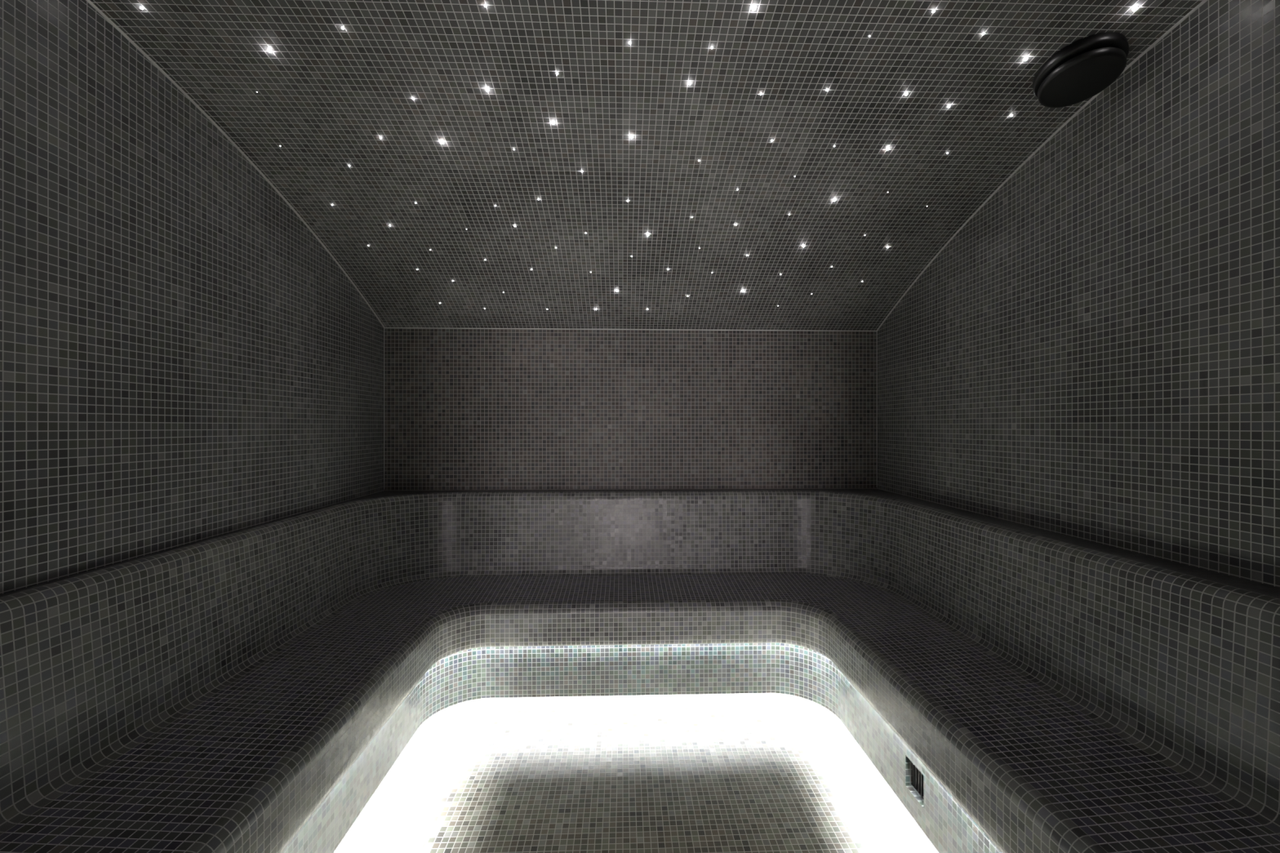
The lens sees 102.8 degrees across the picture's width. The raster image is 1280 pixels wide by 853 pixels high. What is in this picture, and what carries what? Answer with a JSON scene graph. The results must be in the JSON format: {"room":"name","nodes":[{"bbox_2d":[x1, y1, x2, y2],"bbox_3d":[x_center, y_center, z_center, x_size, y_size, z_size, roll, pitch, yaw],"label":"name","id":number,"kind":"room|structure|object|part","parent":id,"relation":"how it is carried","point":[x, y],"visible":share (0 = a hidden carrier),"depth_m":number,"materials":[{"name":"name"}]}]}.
{"room":"spa","nodes":[
{"label":"spa","id":0,"kind":"room"},
{"bbox_2d":[0,0,384,594],"bbox_3d":[-1.409,0.089,0.648,0.120,2.379,4.390,0,0,-2],"label":"wall","id":1,"kind":"structure","parent":0,"point":[184,361],"depth_m":1.42,"materials":[{"name":"tile"}]},
{"bbox_2d":[85,0,385,328],"bbox_3d":[-1.347,-0.821,0.650,0.010,0.564,4.394,0,0,-2],"label":"trim","id":2,"kind":"structure","parent":1,"relation":"attached to","point":[89,2],"depth_m":1.67,"materials":[{"name":"white tile"}]},
{"bbox_2d":[384,328,876,490],"bbox_3d":[-0.033,0.355,2.951,3.024,1.848,0.120,0,0,-2],"label":"wall","id":3,"kind":"structure","parent":0,"point":[465,409],"depth_m":2.89,"materials":[{"name":"tile"}]},
{"bbox_2d":[385,327,875,331],"bbox_3d":[-0.031,-0.548,2.890,2.784,0.005,0.006,0,0,-2],"label":"trim","id":4,"kind":"structure","parent":3,"relation":"attached to","point":[385,327],"depth_m":2.89,"materials":[{"name":"white tile"}]},
{"bbox_2d":[333,693,938,852],"bbox_3d":[0.043,1.329,0.697,3.024,0.100,4.630,0,0,-2],"label":"floor","id":5,"kind":"structure","parent":0,"point":[745,772],"depth_m":1.84,"materials":[{"name":"tile"}]},
{"bbox_2d":[0,488,1279,852],"bbox_3d":[0.043,0.817,0.692,2.760,0.924,4.376,0,0,-2],"label":"tiled bench","id":6,"kind":"object","parent":5,"relation":"on","point":[252,689],"visible":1,"depth_m":1.56,"materials":[{"name":"tile"}]},
{"bbox_3d":[0.030,0.913,0.447,1.766,0.197,3.888,0,0,-2],"label":"seat","id":7,"kind":"part","parent":6,"relation":"part of","materials":[{"name":"tile"}]},
{"bbox_2d":[905,755,923,807],"bbox_3d":[0.907,1.152,1.663,0.030,0.102,0.104,0,0,-2],"label":"vent recess","id":8,"kind":"object","parent":6,"relation":"attached to","point":[913,777],"visible":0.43,"depth_m":1.70,"materials":[{"name":"metal"}]},
{"bbox_3d":[0.919,1.152,1.664,0.006,0.101,0.103,0,0,-2],"label":"plate","id":9,"kind":"part","parent":8,"relation":"part of","materials":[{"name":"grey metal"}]},
{"bbox_2d":[913,764,923,796],"bbox_3d":[0.914,1.152,1.664,0.005,0.090,0.080,0,0,-2],"label":"grille","id":10,"kind":"object","parent":8,"relation":"attached to","point":[917,776],"depth_m":1.68,"materials":[{"name":"black"}]},
{"bbox_2d":[89,0,1203,330],"bbox_3d":[0.043,-0.869,0.697,3.024,0.702,4.490,0,0,-2],"label":"ceiling","id":11,"kind":"structure","parent":0,"point":[327,93],"depth_m":1.71,"materials":[{"name":"tile"}]},
{"bbox_2d":[266,48,272,53],"bbox_3d":[-1.020,-1.034,1.409,0.015,0.007,0.014,0,0,23],"label":"recessed light","id":12,"kind":"object","parent":11,"relation":"in","point":[268,50],"visible":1,"depth_m":1.41,"materials":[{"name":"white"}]},
{"bbox_2d":[751,4,756,10],"bbox_3d":[0.289,-1.058,1.295,0.015,0.007,0.015,0,0,24],"label":"recessed light","id":13,"kind":"object","parent":11,"relation":"in","point":[753,7],"visible":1,"depth_m":1.29,"materials":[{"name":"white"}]},
{"bbox_2d":[1022,56,1028,61],"bbox_3d":[1.092,-1.040,1.448,0.015,0.007,0.014,0,0,23],"label":"recessed light","id":14,"kind":"object","parent":11,"relation":"in","point":[1026,58],"visible":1,"depth_m":1.45,"materials":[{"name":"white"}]},
{"bbox_2d":[1032,31,1128,107],"bbox_3d":[1.257,-1.010,1.465,0.210,0.091,0.210,0,0,4],"label":"speaker","id":15,"kind":"object","parent":11,"relation":"attached to","point":[1078,72],"visible":1,"depth_m":1.43},
{"bbox_2d":[1130,5,1138,11],"bbox_3d":[1.260,-1.062,1.302,0.015,0.007,0.015,0,0,24],"label":"recessed light","id":16,"kind":"object","parent":11,"relation":"in","point":[1134,9],"visible":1,"depth_m":1.30,"materials":[{"name":"white glass"}]},
{"bbox_2d":[876,0,1279,587],"bbox_3d":[1.494,0.089,0.746,0.120,2.379,4.390,0,0,-2],"label":"wall","id":17,"kind":"structure","parent":0,"point":[1094,355],"depth_m":1.49,"materials":[{"name":"tile"}]},
{"bbox_2d":[875,0,1208,331],"bbox_3d":[1.433,-0.821,0.743,0.010,0.564,4.394,0,0,-2],"label":"trim","id":18,"kind":"structure","parent":17,"relation":"attached to","point":[1203,2],"depth_m":1.74,"materials":[{"name":"white tile"}]}
]}

